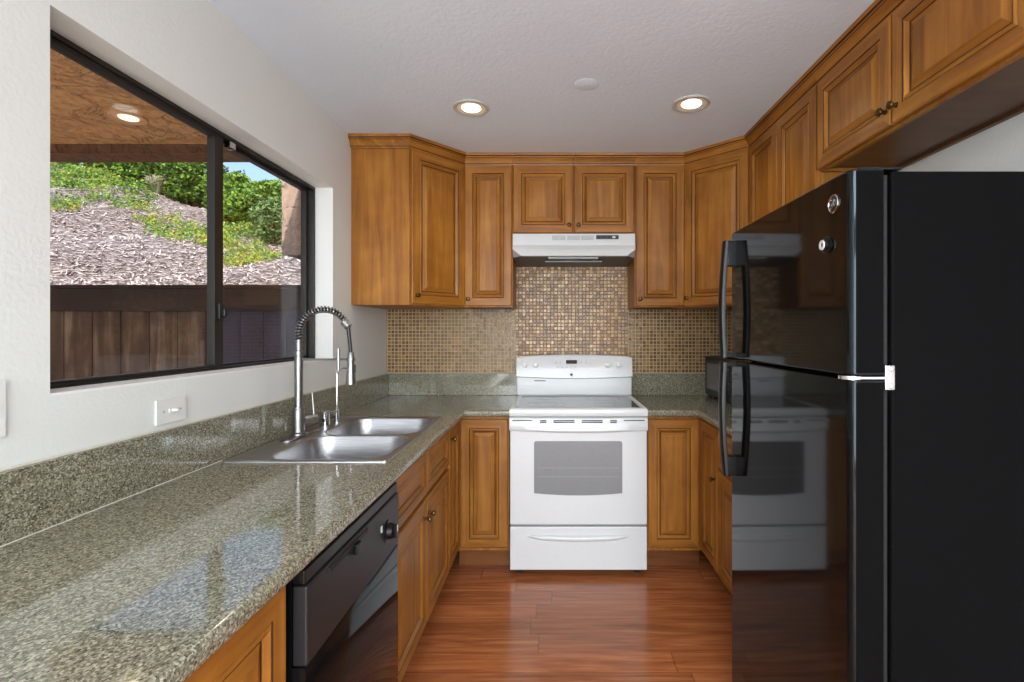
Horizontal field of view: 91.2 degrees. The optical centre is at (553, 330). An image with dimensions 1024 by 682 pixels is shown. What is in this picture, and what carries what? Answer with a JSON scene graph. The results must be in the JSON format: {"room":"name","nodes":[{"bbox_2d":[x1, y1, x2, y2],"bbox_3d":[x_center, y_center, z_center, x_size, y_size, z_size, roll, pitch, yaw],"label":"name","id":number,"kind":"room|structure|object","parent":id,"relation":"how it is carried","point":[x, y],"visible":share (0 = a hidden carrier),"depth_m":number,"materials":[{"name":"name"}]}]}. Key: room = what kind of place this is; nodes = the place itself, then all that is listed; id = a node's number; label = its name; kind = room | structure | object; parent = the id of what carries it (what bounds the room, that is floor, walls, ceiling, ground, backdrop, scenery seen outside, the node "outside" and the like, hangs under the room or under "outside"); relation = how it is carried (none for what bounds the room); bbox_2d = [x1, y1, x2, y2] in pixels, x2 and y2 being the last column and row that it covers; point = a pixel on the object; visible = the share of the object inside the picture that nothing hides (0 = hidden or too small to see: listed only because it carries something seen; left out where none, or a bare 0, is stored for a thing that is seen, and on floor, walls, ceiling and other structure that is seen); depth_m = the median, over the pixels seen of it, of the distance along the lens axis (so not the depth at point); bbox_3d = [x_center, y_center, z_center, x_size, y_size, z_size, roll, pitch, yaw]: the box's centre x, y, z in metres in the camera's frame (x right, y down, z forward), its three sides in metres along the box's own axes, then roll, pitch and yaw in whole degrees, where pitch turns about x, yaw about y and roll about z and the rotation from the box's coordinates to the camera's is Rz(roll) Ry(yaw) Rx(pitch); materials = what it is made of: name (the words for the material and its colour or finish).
{"room":"kitchen","nodes":[
{"label":"kitchen","id":0,"kind":"room"},
{"bbox_2d":[0,0,386,468],"bbox_3d":[-1.224,0.127,0.070,0.148,2.457,6.740,0,0,0],"label":"wall","id":1,"kind":"structure","parent":0,"point":[189,53],"depth_m":1.44,"materials":[{"name":"paint"}]},
{"bbox_2d":[0,380,5,436],"bbox_3d":[-1.139,0.161,1.008,0.022,0.119,0.074,0,0,0],"label":"light switch","id":2,"kind":"object","parent":1,"relation":"attached to","point":[2,382],"visible":1,"depth_m":1.04,"materials":[{"name":"white plastic"}]},
{"bbox_2d":[155,395,185,425],"bbox_3d":[-1.139,0.237,1.497,0.022,0.074,0.119,0,0,0],"label":"light switch","id":3,"kind":"object","parent":1,"relation":"attached to","point":[168,410],"visible":1,"depth_m":1.49,"materials":[{"name":"white plastic"}]},
{"bbox_2d":[50,29,325,395],"bbox_3d":[-1.226,-0.298,1.871,0.151,0.894,1.459,0,0,0],"label":"window","id":4,"kind":"structure","parent":1,"relation":"in","point":[217,140],"depth_m":1.84,"materials":[{"name":"brown metal"}]},
{"bbox_2d":[0,373,388,545],"bbox_3d":[-1.140,0.366,1.570,0.020,0.150,3.740,0,0,0],"label":"backsplash","id":5,"kind":"structure","parent":1,"relation":"attached to","point":[35,497],"depth_m":1.36,"materials":[{"name":"stone"}]},
{"bbox_2d":[348,133,468,308],"bbox_3d":[-0.845,-0.625,3.113,0.608,0.953,0.653,0,0,0],"label":"upper cabinet","id":6,"kind":"object","parent":1,"relation":"attached to","point":[408,189],"visible":0.99,"depth_m":2.83,"materials":[{"name":"brown wood"}]},
{"bbox_2d":[389,373,516,394],"bbox_3d":[-0.690,0.366,3.430,0.879,0.150,0.020,0,0,0],"label":"backsplash","id":7,"kind":"structure","parent":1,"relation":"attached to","point":[399,383],"depth_m":3.42,"materials":[{"name":"stone"}]},
{"bbox_2d":[209,0,874,151],"bbox_3d":[0.140,-1.162,0.095,2.980,0.120,7.090,0,0,0],"label":"ceiling","id":8,"kind":"structure","parent":0,"point":[373,66],"depth_m":2.04,"materials":[{"name":"paint"}]},
{"bbox_2d":[453,99,489,115],"bbox_3d":[-0.408,-1.095,2.465,0.180,0.012,0.180,0,0,0],"label":"recessed light","id":9,"kind":"object","parent":8,"relation":"in","point":[466,107],"visible":1,"depth_m":2.45,"materials":[{"name":"white"}]},
{"bbox_2d":[574,78,598,90],"bbox_3d":[0.146,-1.100,2.235,0.112,0.003,0.112,0,0,0],"label":"cover plate","id":10,"kind":"object","parent":8,"relation":"attached to","point":[586,84],"visible":1,"depth_m":2.23,"materials":[{"name":"paint"}]},
{"bbox_2d":[672,95,710,112],"bbox_3d":[0.665,-1.095,2.420,0.180,0.012,0.180,0,0,0],"label":"recessed light","id":11,"kind":"object","parent":8,"relation":"in","point":[685,103],"visible":1,"depth_m":2.41,"materials":[{"name":"white"}]},
{"bbox_2d":[401,550,731,681],"bbox_3d":[0.140,1.415,0.095,2.980,0.120,7.090,0,0,0],"label":"floor","id":12,"kind":"structure","parent":0,"point":[486,623],"depth_m":2.30,"materials":[{"name":"laminate"}]},
{"bbox_2d":[184,586,285,681],"bbox_3d":[-0.812,0.918,0.358,0.626,0.872,1.276,0,0,0],"label":"base cabinet","id":13,"kind":"object","parent":12,"relation":"on","point":[256,652],"visible":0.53,"depth_m":0.89,"materials":[{"name":"brown wood"}]},
{"bbox_2d":[0,373,516,681],"bbox_3d":[-0.700,0.384,1.570,0.899,0.195,3.740,0,0,0],"label":"countertop","id":14,"kind":"structure","parent":13,"relation":"on","point":[137,558],"depth_m":1.09,"materials":[{"name":"stone"}]},
{"bbox_2d":[279,306,355,441],"bbox_3d":[-0.959,0.165,2.080,0.270,0.540,0.250,0,0,0],"label":"faucet","id":15,"kind":"object","parent":14,"relation":"on","point":[299,419],"visible":1,"depth_m":2.07,"materials":[{"name":"silver metal"}]},
{"bbox_2d":[223,417,442,462],"bbox_3d":[-0.834,0.530,2.101,0.551,0.194,0.866,0,0,0],"label":"sink","id":16,"kind":"object","parent":14,"relation":"in","point":[360,439],"visible":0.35,"depth_m":2.08,"materials":[{"name":"metal"}]},
{"bbox_2d":[319,409,331,426],"bbox_3d":[-1.045,0.398,2.285,0.052,0.075,0.052,0,0,0],"label":"air gap","id":17,"kind":"object","parent":16,"relation":"on","point":[324,414],"visible":1,"depth_m":2.27,"materials":[{"name":"silver metal"}]},
{"bbox_2d":[272,436,406,458],"bbox_3d":[-0.793,0.533,1.893,0.407,0.189,0.379,0,0,0],"label":"basin","id":18,"kind":"object","parent":16,"relation":"in","point":[310,447],"depth_m":2.07,"materials":[{"name":"silver metal"}]},
{"bbox_2d":[326,419,431,438],"bbox_3d":[-0.793,0.533,2.306,0.407,0.189,0.385,0,0,0],"label":"basin","id":19,"kind":"object","parent":16,"relation":"in","point":[354,426],"depth_m":2.49,"materials":[{"name":"silver metal"}]},
{"bbox_2d":[331,367,346,422],"bbox_3d":[-1.027,0.304,2.387,0.104,0.263,0.068,0,0,-40],"label":"filter faucet","id":20,"kind":"object","parent":14,"relation":"on","point":[335,412],"visible":0.76,"depth_m":2.39,"materials":[{"name":"silver metal"}]},
{"bbox_2d":[286,482,397,681],"bbox_3d":[-0.781,0.919,1.315,0.621,0.865,0.600,0,0,0],"label":"dishwasher","id":21,"kind":"object","parent":12,"relation":"on","point":[342,607],"visible":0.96,"depth_m":1.24,"materials":[{"name":"black plastic"}]},
{"bbox_2d":[318,431,448,681],"bbox_3d":[-0.812,0.918,2.083,0.626,0.872,0.901,0,0,0],"label":"base cabinet","id":22,"kind":"object","parent":12,"relation":"on","point":[423,489],"visible":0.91,"depth_m":2.01,"materials":[{"name":"brown wood"}]},
{"bbox_2d":[445,421,459,569],"bbox_3d":[-0.812,0.918,2.682,0.626,0.872,0.292,0,0,0],"label":"base cabinet","id":23,"kind":"object","parent":12,"relation":"on","point":[454,432],"visible":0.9,"depth_m":2.67,"materials":[{"name":"brown wood"}]},
{"bbox_2d":[459,417,510,564],"bbox_3d":[-0.401,0.918,3.119,0.295,0.872,0.622,0,0,0],"label":"base cabinet","id":24,"kind":"object","parent":12,"relation":"on","point":[485,524],"visible":0.73,"depth_m":2.81,"materials":[{"name":"brown wood"}]},
{"bbox_2d":[509,354,647,572],"bbox_3d":[0.135,0.755,3.075,0.766,1.198,0.694,0,0,0],"label":"electric range","id":25,"kind":"object","parent":12,"relation":"on","point":[578,432],"visible":1,"depth_m":2.76,"materials":[{"name":"white metal"}]},
{"bbox_2d":[509,395,647,416],"bbox_3d":[0.135,0.449,3.078,0.762,0.045,0.655,0,0,0],"label":"cooktop","id":26,"kind":"object","parent":25,"relation":"in","point":[523,405],"depth_m":2.84,"materials":[{"name":"white glass"}]},
{"bbox_2d":[646,417,701,564],"bbox_3d":[0.680,0.918,3.119,0.317,0.872,0.622,0,0,0],"label":"base cabinet","id":27,"kind":"object","parent":12,"relation":"on","point":[673,443],"visible":0.76,"depth_m":2.81,"materials":[{"name":"brown wood"}]},
{"bbox_2d":[700,420,731,596],"bbox_3d":[1.102,0.918,2.671,0.626,0.872,0.316,0,0,0],"label":"base cabinet","id":28,"kind":"object","parent":12,"relation":"on","point":[709,468],"visible":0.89,"depth_m":2.64,"materials":[{"name":"brown wood"}]},
{"bbox_2d":[631,373,731,436],"bbox_3d":[0.975,0.386,2.645,0.909,0.190,1.590,0,0,0],"label":"countertop","id":29,"kind":"structure","parent":28,"relation":"on","point":[662,394],"depth_m":3.32,"materials":[{"name":"stone"}]},
{"bbox_2d":[705,356,742,401],"bbox_3d":[1.206,0.304,3.177,0.331,0.272,0.460,0,0,-4],"label":"microwave","id":30,"kind":"object","parent":29,"relation":"on","point":[712,363],"visible":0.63,"depth_m":3.21,"materials":[{"name":"black metal"}]},
{"bbox_2d":[718,430,731,593],"bbox_3d":[1.102,0.918,2.181,0.626,0.872,0.659,0,0,0],"label":"base cabinet","id":31,"kind":"object","parent":12,"relation":"on","point":[724,482],"visible":0.05,"depth_m":2.39,"materials":[{"name":"brown wood"}]},
{"bbox_2d":[718,167,1023,681],"bbox_3d":[0.991,0.497,1.448,0.808,1.716,0.747,0,0,0],"label":"refrigerator","id":32,"kind":"object","parent":12,"relation":"on","point":[875,464],"visible":1,"depth_m":1.08,"materials":[{"name":"black metal"}]},
{"bbox_2d":[819,236,831,253],"bbox_3d":[0.636,-0.202,1.177,0.014,0.042,0.042,0,0,0],"label":"magnet","id":33,"kind":"object","parent":32,"relation":"attached to","point":[825,245],"visible":1,"depth_m":1.17,"materials":[{"name":"black plastic"}]},
{"bbox_2d":[632,373,707,394],"bbox_3d":[0.965,0.366,3.430,0.889,0.150,0.020,0,0,0],"label":"backsplash","id":34,"kind":"structure","parent":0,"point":[642,383],"depth_m":3.42,"materials":[{"name":"stone"}]},
{"bbox_2d":[899,112,1023,170],"bbox_3d":[1.530,0.127,0.070,0.200,2.457,6.740,0,0,0],"label":"wall","id":35,"kind":"structure","parent":0,"point":[1000,147],"depth_m":1.65,"materials":[{"name":"paint"}]},
{"bbox_2d":[744,68,843,223],"bbox_3d":[1.244,-0.625,2.461,0.358,0.953,0.741,0,0,0],"label":"upper cabinet","id":36,"kind":"object","parent":35,"relation":"attached to","point":[782,143],"visible":0.14,"depth_m":2.36,"materials":[{"name":"brown wood"}]},
{"bbox_2d":[810,0,1023,171],"bbox_3d":[1.244,-0.882,1.607,0.358,0.438,0.965,0,0,0],"label":"upper cabinet","id":37,"kind":"object","parent":35,"relation":"attached to","point":[907,82],"visible":1,"depth_m":1.58,"materials":[{"name":"brown wood"}]},
{"bbox_3d":[0.140,0.127,3.540,2.980,2.457,0.200,0,0,0],"label":"wall","id":38,"kind":"structure","parent":0,"visible":0},
{"bbox_2d":[464,152,515,308],"bbox_3d":[-0.410,-0.625,3.259,0.303,0.953,0.358,0,0,0],"label":"upper cabinet","id":39,"kind":"object","parent":38,"relation":"attached to","point":[490,266],"visible":0.96,"depth_m":3.11,"materials":[{"name":"brown wood"}]},
{"bbox_2d":[387,309,731,372],"bbox_3d":[0.140,0.062,3.436,2.578,0.454,0.008,0,0,0],"label":"backsplash","id":40,"kind":"structure","parent":38,"relation":"attached to","point":[418,340],"depth_m":3.43,"materials":[{"name":"tile"}]},
{"bbox_2d":[516,266,627,395],"bbox_3d":[0.123,-0.080,3.435,0.770,1.110,0.008,0,0,0],"label":"backsplash","id":41,"kind":"structure","parent":38,"relation":"attached to","point":[560,310],"depth_m":3.43,"materials":[{"name":"tile"}]},
{"bbox_2d":[513,234,634,266],"bbox_3d":[0.123,-0.520,3.253,0.756,0.162,0.367,0,0,0],"label":"range hood","id":42,"kind":"object","parent":38,"relation":"attached to","point":[529,250],"visible":1,"depth_m":3.09,"materials":[{"name":"white metal"}]},
{"bbox_2d":[552,235,565,239],"bbox_3d":[0.031,-0.577,3.088,0.083,0.027,0.006,0,0,0],"label":"vent grille","id":43,"kind":"object","parent":42,"relation":"attached to","point":[554,237],"depth_m":3.09,"materials":[{"name":"white metal"}]},
{"bbox_2d":[567,235,579,239],"bbox_3d":[0.121,-0.577,3.088,0.080,0.027,0.006,0,0,0],"label":"vent grille","id":44,"kind":"object","parent":42,"relation":"attached to","point":[569,237],"depth_m":3.09,"materials":[{"name":"white metal"}]},
{"bbox_2d":[581,235,593,239],"bbox_3d":[0.206,-0.577,3.088,0.077,0.027,0.006,0,0,0],"label":"vent grille","id":45,"kind":"object","parent":42,"relation":"attached to","point":[583,237],"depth_m":3.09,"materials":[{"name":"white metal"}]},
{"bbox_2d":[512,152,635,233],"bbox_3d":[0.123,-0.852,3.259,0.761,0.498,0.358,0,0,0],"label":"upper cabinet","id":46,"kind":"object","parent":38,"relation":"attached to","point":[554,192],"visible":0.94,"depth_m":3.11,"materials":[{"name":"brown wood"}]},
{"bbox_2d":[628,152,683,308],"bbox_3d":[0.660,-0.625,3.259,0.312,0.953,0.358,0,0,0],"label":"upper cabinet","id":47,"kind":"object","parent":38,"relation":"attached to","point":[656,270],"visible":0.95,"depth_m":3.11,"materials":[{"name":"brown wood"}]},
{"bbox_2d":[678,135,748,308],"bbox_3d":[1.114,-0.625,3.126,0.631,0.953,0.626,0,0,0],"label":"upper cabinet","id":48,"kind":"object","parent":38,"relation":"attached to","point":[716,176],"visible":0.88,"depth_m":2.98,"materials":[{"name":"brown wood"}]},
{"label":"outside","id":49,"kind":"structure","parent":0,"visible":0},
{"bbox_2d":[50,162,300,284],"bbox_3d":[-12.800,-3.925,13.875,22.400,9.025,19.950,0,0,0],"label":"hillside","id":50,"kind":"structure","parent":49,"point":[98,244],"depth_m":6.77,"materials":[{"name":"white gravel"}]},
{"bbox_2d":[63,162,117,175],"bbox_3d":[-12.105,-4.542,13.222,2.134,1.580,1.439,0,0,0],"label":"shrub","id":51,"kind":"object","parent":50,"relation":"on","point":[100,165],"visible":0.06,"depth_m":12.86,"materials":[{"name":"green plant"}]},
{"bbox_2d":[103,162,125,174],"bbox_3d":[-10.096,-4.094,12.036,1.720,1.630,1.427,0,0,-3],"label":"shrub","id":52,"kind":"object","parent":50,"relation":"on","point":[107,165],"visible":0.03,"depth_m":11.59,"materials":[{"name":"green plant"}]},
{"bbox_2d":[115,162,171,197],"bbox_3d":[-8.812,-3.562,11.108,1.657,1.572,1.312,0,0,0],"label":"shrub","id":53,"kind":"object","parent":50,"relation":"on","point":[134,171],"visible":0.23,"depth_m":10.70,"materials":[{"name":"green plant"}]},
{"bbox_2d":[142,174,171,194],"bbox_3d":[-7.896,-2.930,10.054,0.661,0.368,0.647,0,0,0],"label":"grass","id":54,"kind":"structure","parent":50,"relation":"on","point":[155,183],"depth_m":9.97,"materials":[{"name":"grey plant"}]},
{"bbox_2d":[50,162,285,266],"bbox_3d":[-8.832,-2.711,9.780,11.584,3.777,3.093,0,0,33],"label":"ground cover","id":55,"kind":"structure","parent":50,"relation":"on","point":[105,178],"depth_m":8.33,"materials":[{"name":"green plant"}]},
{"bbox_2d":[158,162,228,208],"bbox_3d":[-7.542,-3.098,10.452,1.402,1.394,1.193,0,0,0],"label":"shrub","id":56,"kind":"object","parent":50,"relation":"on","point":[185,178],"visible":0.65,"depth_m":10.07,"materials":[{"name":"green plant"}]},
{"bbox_2d":[201,170,250,194],"bbox_3d":[-6.498,-2.732,10.010,1.083,0.969,1.018,0,0,0],"label":"shrub","id":57,"kind":"object","parent":50,"relation":"on","point":[231,179],"visible":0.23,"depth_m":9.71,"materials":[{"name":"green plant"}]},
{"bbox_2d":[201,186,251,223],"bbox_3d":[-5.773,-2.161,8.968,0.991,0.839,0.860,0,0,0],"label":"shrub","id":58,"kind":"object","parent":50,"relation":"on","point":[233,208],"visible":0.48,"depth_m":8.74,"materials":[{"name":"green plant"}]},
{"bbox_2d":[238,178,281,192],"bbox_3d":[-5.685,-2.570,9.772,1.056,0.798,0.967,0,0,0],"label":"shrub","id":59,"kind":"object","parent":50,"relation":"on","point":[266,184],"visible":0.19,"depth_m":9.46,"materials":[{"name":"green plant"}]},
{"bbox_2d":[242,185,281,221],"bbox_3d":[-5.014,-2.129,8.752,0.842,0.883,0.755,0,0,0],"label":"shrub","id":60,"kind":"object","parent":50,"relation":"on","point":[252,196],"visible":0.23,"depth_m":8.58,"materials":[{"name":"green plant"}]},
{"bbox_2d":[247,196,281,244],"bbox_3d":[-4.384,-1.712,7.947,0.982,0.933,0.808,0,0,0],"label":"shrub","id":61,"kind":"object","parent":50,"relation":"on","point":[268,213],"visible":0.6,"depth_m":7.76,"materials":[{"name":"green plant"}]},
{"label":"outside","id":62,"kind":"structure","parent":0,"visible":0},
{"bbox_3d":[-5.249,1.485,-0.900,7.502,0.140,10.200,0,0,0],"label":"ground","id":63,"kind":"structure","parent":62,"visible":0},
{"bbox_2d":[50,285,206,380],"bbox_3d":[-3.901,0.549,3.265,3.397,1.692,0.110,0,0,0],"label":"wooden fence","id":64,"kind":"object","parent":63,"relation":"on","point":[96,330],"visible":0.18,"depth_m":3.26,"materials":[{"name":"brown wood"}]},
{"bbox_2d":[223,285,300,362],"bbox_3d":[-1.871,0.559,3.265,0.653,1.712,0.110,0,0,0],"label":"wooden fence","id":65,"kind":"object","parent":63,"relation":"on","point":[261,322],"visible":0.15,"depth_m":3.26,"materials":[{"name":"brown wood"}]},
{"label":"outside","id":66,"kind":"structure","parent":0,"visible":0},
{"bbox_2d":[50,48,206,143],"bbox_3d":[-4.149,-1.222,1.900,5.701,0.035,3.000,0,0,0],"label":"soffit","id":67,"kind":"structure","parent":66,"point":[81,99],"depth_m":2.78,"materials":[{"name":"brown wood"}]},
{"bbox_2d":[107,110,148,124],"bbox_3d":[-2.400,-1.198,2.820,0.180,0.012,0.180,0,0,0],"label":"soffit light","id":68,"kind":"object","parent":67,"relation":"attached to","point":[120,115],"visible":1,"depth_m":2.81,"materials":[{"name":"white"}]},
{"bbox_2d":[50,144,247,161],"bbox_3d":[-4.149,-1.176,3.310,5.701,0.058,0.180,0,0,0],"label":"soffit beam","id":69,"kind":"structure","parent":67,"relation":"attached to","point":[58,152],"depth_m":3.23,"materials":[{"name":"brown wood"}]},
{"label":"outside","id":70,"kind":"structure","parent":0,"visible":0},
{"bbox_2d":[282,181,300,259],"bbox_3d":[-1.829,-1.325,4.275,0.642,1.440,0.650,0,0,0],"label":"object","id":71,"kind":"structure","parent":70,"point":[291,196],"depth_m":3.95,"materials":[{"name":"beige stone"}]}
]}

